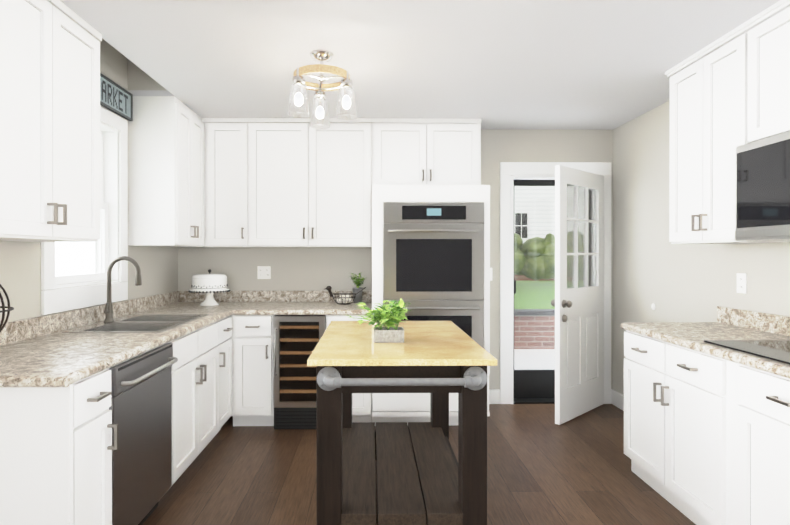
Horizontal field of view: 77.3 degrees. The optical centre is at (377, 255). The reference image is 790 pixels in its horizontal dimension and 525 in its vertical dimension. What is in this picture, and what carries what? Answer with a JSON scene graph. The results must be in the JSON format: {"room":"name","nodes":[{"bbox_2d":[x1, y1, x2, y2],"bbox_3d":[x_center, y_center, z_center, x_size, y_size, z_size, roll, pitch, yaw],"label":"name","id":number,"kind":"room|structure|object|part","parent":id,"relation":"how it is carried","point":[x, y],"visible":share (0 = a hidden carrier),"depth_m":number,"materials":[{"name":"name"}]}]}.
{"room":"kitchen","nodes":[
{"label":"kitchen","id":0,"kind":"room"},
{"bbox_2d":[0,38,177,322],"bbox_3d":[-1.815,-0.031,1.364,0.150,2.725,6.350,0,0,-1],"label":"wall","id":1,"kind":"structure","parent":0,"point":[20,272],"depth_m":3.19,"materials":[{"name":"grey paint"}]},
{"bbox_2d":[0,0,101,241],"bbox_3d":[-1.553,-0.598,2.125,0.387,1.054,0.774,0,0,-1],"label":"upper cabinet","id":2,"kind":"object","parent":1,"relation":"attached to","point":[49,120],"visible":1,"depth_m":2.10,"materials":[{"name":"white wood"}]},
{"bbox_2d":[41,106,127,314],"bbox_3d":[-1.823,-0.318,3.008,0.170,1.250,0.880,0,0,-1],"label":"window","id":3,"kind":"structure","parent":1,"relation":"in","point":[63,298],"depth_m":3.31,"materials":[{"name":"white"}]},
{"bbox_3d":[-1.853,-0.338,3.008,0.070,0.998,0.668,0,0,-1],"label":"left window sash","id":4,"kind":"part","parent":3,"relation":"part of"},
{"bbox_2d":[100,73,132,120],"bbox_3d":[-1.729,-1.042,3.232,0.020,0.187,0.490,0,0,-1],"label":"sign","id":5,"kind":"object","parent":1,"relation":"attached to","point":[116,98],"visible":0.75,"depth_m":3.26,"materials":[{"name":"metal"}]},
{"bbox_2d":[128,96,203,246],"bbox_3d":[-1.572,-0.603,3.924,0.387,1.054,0.872,0,0,-1],"label":"upper cabinet","id":6,"kind":"object","parent":1,"relation":"attached to","point":[165,171],"visible":0.98,"depth_m":3.49,"materials":[{"name":"white wood"}]},
{"bbox_2d":[178,129,612,388],"bbox_3d":[0.245,0.095,4.486,4.035,2.455,0.150,0,0,-1],"label":"wall","id":7,"kind":"structure","parent":0,"point":[308,268],"depth_m":4.41,"materials":[{"name":"grey paint"}]},
{"bbox_2d":[202,118,257,246],"bbox_3d":[-1.216,-0.603,4.217,0.442,1.054,0.348,0,0,-1],"label":"upper cabinet","id":8,"kind":"object","parent":7,"relation":"attached to","point":[230,144],"depth_m":4.06,"materials":[{"name":"white wood"}]},
{"bbox_2d":[257,266,270,278],"bbox_3d":[-1.007,0.148,4.394,0.118,0.116,0.007,0,0,-1],"label":"electrical outlet","id":9,"kind":"object","parent":7,"relation":"attached to","point":[263,272],"visible":1,"depth_m":4.39,"materials":[{"name":"plastic"}]},
{"bbox_2d":[258,118,371,246],"bbox_3d":[-0.586,-0.603,4.224,1.078,1.054,0.348,0,0,-1],"label":"upper cabinet","id":10,"kind":"object","parent":7,"relation":"attached to","point":[284,182],"depth_m":4.06,"materials":[{"name":"white wood"}]},
{"bbox_2d":[513,180,554,397],"bbox_3d":[1.594,0.305,4.541,0.753,2.004,0.060,0,0,-1],"label":"storm door","id":11,"kind":"structure","parent":7,"relation":"in","point":[534,383],"depth_m":4.54,"materials":[{"name":"clear glass"}]},
{"bbox_2d":[500,162,610,403],"bbox_3d":[1.595,0.243,4.492,0.995,2.160,0.168,0,0,-1],"label":"door frame","id":12,"kind":"structure","parent":7,"relation":"attached to","point":[531,170],"depth_m":4.41,"materials":[{"name":"white wood"}]},
{"bbox_2d":[551,165,603,424],"bbox_3d":[1.698,0.303,4.118,0.634,2.018,0.596,0,0,-1],"label":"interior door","id":13,"kind":"structure","parent":7,"relation":"in","point":[578,302],"depth_m":4.06,"materials":[{"name":"white wood"}]},
{"bbox_2d":[142,404,695,524],"bbox_3d":[0.203,1.362,1.314,4.185,0.060,6.500,0,0,-1],"label":"floor","id":14,"kind":"structure","parent":0,"point":[543,468],"depth_m":2.94,"materials":[{"name":"brown wood"}]},
{"bbox_2d":[0,365,115,524],"bbox_3d":[-1.414,0.893,1.878,0.660,0.876,0.284,0,0,-1],"label":"base cabinet","id":15,"kind":"object","parent":14,"relation":"on","point":[56,447],"depth_m":1.74,"materials":[{"name":"white wood"}]},
{"bbox_2d":[0,291,239,387],"bbox_3d":[-1.411,0.382,3.044,0.690,0.140,2.696,0,0,-1],"label":"countertop","id":16,"kind":"structure","parent":15,"relation":"on","point":[42,351],"depth_m":2.39,"materials":[{"name":"stone"}]},
{"bbox_2d":[0,284,13,331],"bbox_3d":[-1.550,0.235,1.877,0.349,0.357,0.308,0,0,-1],"label":"basket","id":17,"kind":"object","parent":16,"relation":"on","point":[3,307],"visible":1,"depth_m":1.98,"materials":[{"name":"metal"}]},
{"bbox_2d":[104,256,141,322],"bbox_3d":[-1.557,0.202,2.997,0.228,0.402,0.110,0,0,-1],"label":"faucet","id":18,"kind":"object","parent":16,"relation":"on","point":[108,311],"visible":1,"depth_m":3.01,"materials":[{"name":"silver metal"}]},
{"bbox_2d":[62,314,208,332],"bbox_3d":[-1.423,0.499,3.025,0.520,0.190,0.780,0,0,-1],"label":"sink","id":19,"kind":"object","parent":16,"relation":"in","point":[146,323],"visible":0.29,"depth_m":3.00,"materials":[{"name":"silver metal"}]},
{"bbox_2d":[188,269,229,305],"bbox_3d":[-1.389,0.260,4.094,0.332,0.297,0.330,0,0,-1],"label":"cake stand","id":20,"kind":"object","parent":16,"relation":"on","point":[209,285],"visible":1,"depth_m":3.99,"materials":[{"name":"ceramic"}]},
{"bbox_2d":[109,343,177,524],"bbox_3d":[-1.101,0.895,2.329,0.154,0.868,0.588,0,0,-1],"label":"dishwasher","id":21,"kind":"object","parent":14,"relation":"on","point":[140,407],"visible":0.94,"depth_m":2.27,"materials":[{"name":"silver metal"}]},
{"bbox_2d":[116,341,171,496],"bbox_3d":[-1.419,0.892,2.280,0.658,0.876,0.631,0,0,-1],"label":"base cabinet","id":22,"kind":"object","parent":14,"relation":"on","point":[170,341],"depth_m":2.64,"materials":[{"name":"white"}]},
{"bbox_2d":[172,344,219,484],"bbox_3d":[-1.427,0.977,3.035,0.658,0.700,0.879,0,0,-1],"label":"base cabinet","id":23,"kind":"object","parent":14,"relation":"on","point":[196,373],"depth_m":2.97,"materials":[{"name":"white wood"}]},
{"bbox_2d":[172,316,232,429],"bbox_3d":[-1.433,0.888,3.593,0.658,0.876,0.346,0,0,-1],"label":"base cabinet","id":24,"kind":"object","parent":14,"relation":"on","point":[219,332],"depth_m":3.54,"materials":[{"name":"white wood"}]},
{"bbox_2d":[273,315,325,428],"bbox_3d":[-0.595,0.890,4.008,0.387,0.868,0.633,0,0,-1],"label":"wine cooler","id":25,"kind":"object","parent":14,"relation":"on","point":[296,338],"visible":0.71,"depth_m":3.76,"materials":[{"name":"black metal"}]},
{"bbox_2d":[230,315,371,425],"bbox_3d":[-0.585,0.887,4.059,1.078,0.875,0.687,0,0,-1],"label":"base cabinet","id":26,"kind":"object","parent":14,"relation":"on","point":[252,374],"visible":0.5,"depth_m":3.76,"materials":[{"name":"white wood"}]},
{"bbox_2d":[236,290,371,314],"bbox_3d":[-0.561,0.379,4.073,1.031,0.140,0.656,0,0,-1],"label":"countertop","id":27,"kind":"structure","parent":26,"relation":"on","point":[247,302],"depth_m":4.24,"materials":[{"name":"stone"}]},
{"bbox_2d":[325,286,365,304],"bbox_3d":[-0.271,0.328,4.136,0.357,0.156,0.125,0,0,-1],"label":"basket","id":28,"kind":"object","parent":27,"relation":"on","point":[346,298],"visible":1,"depth_m":4.12,"materials":[{"name":"metal"}]},
{"bbox_2d":[350,273,364,302],"bbox_3d":[-0.174,0.277,4.304,0.168,0.262,0.174,0,0,-1],"label":"potted plant","id":29,"kind":"object","parent":27,"relation":"on","point":[358,297],"visible":1,"depth_m":4.28,"materials":[{"name":"green plant"}]},
{"bbox_2d":[307,361,496,524],"bbox_3d":[0.099,0.892,2.615,0.728,0.872,1.242,0,0,-1],"label":"kitchen island","id":30,"kind":"object","parent":14,"relation":"on","point":[423,474],"depth_m":2.11,"materials":[{"name":"wood"}]},
{"bbox_2d":[307,321,496,364],"bbox_3d":[0.098,0.441,2.648,0.790,0.027,1.205,0,0,-1],"label":"island countertop","id":31,"kind":"structure","parent":30,"relation":"on","point":[342,342],"depth_m":2.34,"materials":[{"name":"beige wood"}]},
{"bbox_2d":[347,299,410,342],"bbox_3d":[0.004,0.317,2.507,0.337,0.222,0.355,0,0,-1],"label":"potted plant","id":32,"kind":"object","parent":31,"relation":"on","point":[390,333],"visible":1,"depth_m":2.45,"materials":[{"name":"green plant"}]},
{"bbox_2d":[372,118,489,425],"bbox_3d":[0.406,0.097,4.067,0.900,2.454,0.687,0,0,-1],"label":"tall cabinet","id":33,"kind":"object","parent":14,"relation":"on","point":[426,159],"visible":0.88,"depth_m":4.06,"materials":[{"name":"white wood"}]},
{"bbox_2d":[384,202,483,347],"bbox_3d":[0.430,0.247,3.720,0.764,1.305,0.086,0,0,-1],"label":"wall oven","id":34,"kind":"object","parent":33,"relation":"in","point":[433,261],"visible":0.75,"depth_m":3.74,"materials":[{"name":"silver metal"}]},
{"bbox_2d":[624,330,723,524],"bbox_3d":[1.823,0.891,2.594,0.613,0.876,0.912,0,0,-1],"label":"base cabinet","id":35,"kind":"object","parent":14,"relation":"on","point":[706,439],"depth_m":2.52,"materials":[{"name":"white wood"}]},
{"bbox_2d":[724,359,789,524],"bbox_3d":[1.834,0.893,1.629,0.613,0.876,1.017,0,0,-1],"label":"base cabinet","id":36,"kind":"object","parent":14,"relation":"on","point":[756,401],"depth_m":2.00,"materials":[{"name":"white wood"}]},
{"bbox_2d":[620,306,789,378],"bbox_3d":[1.827,0.385,1.893,0.621,0.140,2.330,0,0,-1],"label":"countertop","id":37,"kind":"structure","parent":36,"relation":"on","point":[734,324],"depth_m":2.63,"materials":[{"name":"stone"}]},
{"bbox_2d":[704,340,789,363],"bbox_3d":[1.829,0.410,1.986,0.518,0.008,0.775,0,0,-1],"label":"cooktop","id":38,"kind":"object","parent":37,"relation":"in","point":[777,350],"visible":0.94,"depth_m":2.19,"materials":[{"name":"black glass"}]},
{"bbox_2d":[60,0,779,129],"bbox_3d":[0.203,-1.278,1.307,4.185,0.310,6.500,0,0,-1],"label":"ceiling","id":39,"kind":"structure","parent":0,"point":[557,64],"depth_m":2.72,"materials":[{"name":"white paint"}]},
{"bbox_2d":[288,50,356,128],"bbox_3d":[-0.297,-0.945,2.788,0.376,0.364,0.364,0,0,-1],"label":"pendant light","id":40,"kind":"object","parent":39,"relation":"hanging from","point":[298,102],"visible":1,"depth_m":2.70,"materials":[{"name":"glass"}]},
{"bbox_2d":[613,100,789,394],"bbox_3d":[2.220,0.104,1.331,0.150,2.455,6.200,0,0,-1],"label":"wall","id":41,"kind":"structure","parent":0,"point":[677,282],"depth_m":3.70,"materials":[{"name":"grey paint"}]},
{"bbox_2d":[611,389,623,410],"bbox_3d":[2.111,1.260,3.746,0.017,0.130,1.374,0,0,-1],"label":"baseboard","id":42,"kind":"structure","parent":41,"relation":"attached to","point":[617,399],"depth_m":4.31,"materials":[{"name":"white wood"}]},
{"bbox_2d":[665,15,789,243],"bbox_3d":[1.955,-0.599,2.671,0.348,1.054,0.691,0,0,-1],"label":"upper cabinet","id":43,"kind":"object","parent":41,"relation":"attached to","point":[729,92],"depth_m":2.64,"materials":[{"name":"white wood"}]},
{"bbox_2d":[737,273,746,293],"bbox_3d":[2.125,0.159,2.881,0.007,0.116,0.074,0,0,-1],"label":"electrical outlet","id":44,"kind":"object","parent":41,"relation":"attached to","point":[741,282],"visible":1,"depth_m":2.87,"materials":[{"name":"plastic"}]},
{"bbox_2d":[757,0,789,139],"bbox_3d":[1.960,-0.828,2.168,0.348,0.594,0.437,0,0,-1],"label":"upper cabinet","id":45,"kind":"object","parent":41,"relation":"attached to","point":[773,23],"depth_m":2.24,"materials":[{"name":"white wood"}]},
{"bbox_2d":[735,131,789,240],"bbox_3d":[1.903,-0.299,2.007,0.462,0.453,0.752,0,0,-1],"label":"over-the-range microwave","id":46,"kind":"object","parent":45,"relation":"attached to","point":[762,189],"visible":1,"depth_m":2.21,"materials":[{"name":"silver metal"}]},
{"label":"outside","id":47,"kind":"structure","parent":0,"visible":0},
{"bbox_2d":[514,281,554,308],"bbox_3d":[-0.194,1.674,22.312,80.000,0.100,65.000,0,0,-1],"label":"lawn","id":48,"kind":"structure","parent":47,"point":[522,301],"depth_m":20.34,"materials":[{"name":"green plant"}]},
{"bbox_2d":[514,186,554,280],"bbox_3d":[7.675,-3.338,34.856,32.000,9.845,6.050,0,0,-1],"label":"house","id":49,"kind":"structure","parent":48,"relation":"on","point":[521,232],"depth_m":31.91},
{"bbox_2d":[514,349,554,369],"bbox_3d":[1.727,1.459,5.956,4.500,0.220,2.749,0,0,-1],"label":"porch","id":50,"kind":"object","parent":48,"relation":"on","point":[537,359],"depth_m":6.42,"materials":[{"name":"concrete"}]},
{"bbox_2d":[514,309,554,348],"bbox_3d":[1.714,1.070,7.239,4.540,0.550,0.280,0,0,-1],"label":"brick wall","id":51,"kind":"structure","parent":50,"relation":"on","point":[533,325],"depth_m":7.13,"materials":[{"name":"red brick"}]},
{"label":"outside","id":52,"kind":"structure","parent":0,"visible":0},
{"bbox_2d":[55,242,94,275],"bbox_3d":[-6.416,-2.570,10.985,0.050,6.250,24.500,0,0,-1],"label":"window pane","id":53,"kind":"object","parent":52,"point":[79,265],"depth_m":10.41,"materials":[{"name":"glass"}]},
{"bbox_2d":[514,233,554,279],"bbox_3d":[4.923,0.031,14.383,22.062,2.744,27.184,0,0,-1],"label":"hedge","id":54,"kind":"object","parent":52,"point":[520,246],"depth_m":25.32,"materials":[{"name":"green plant"}]}
]}

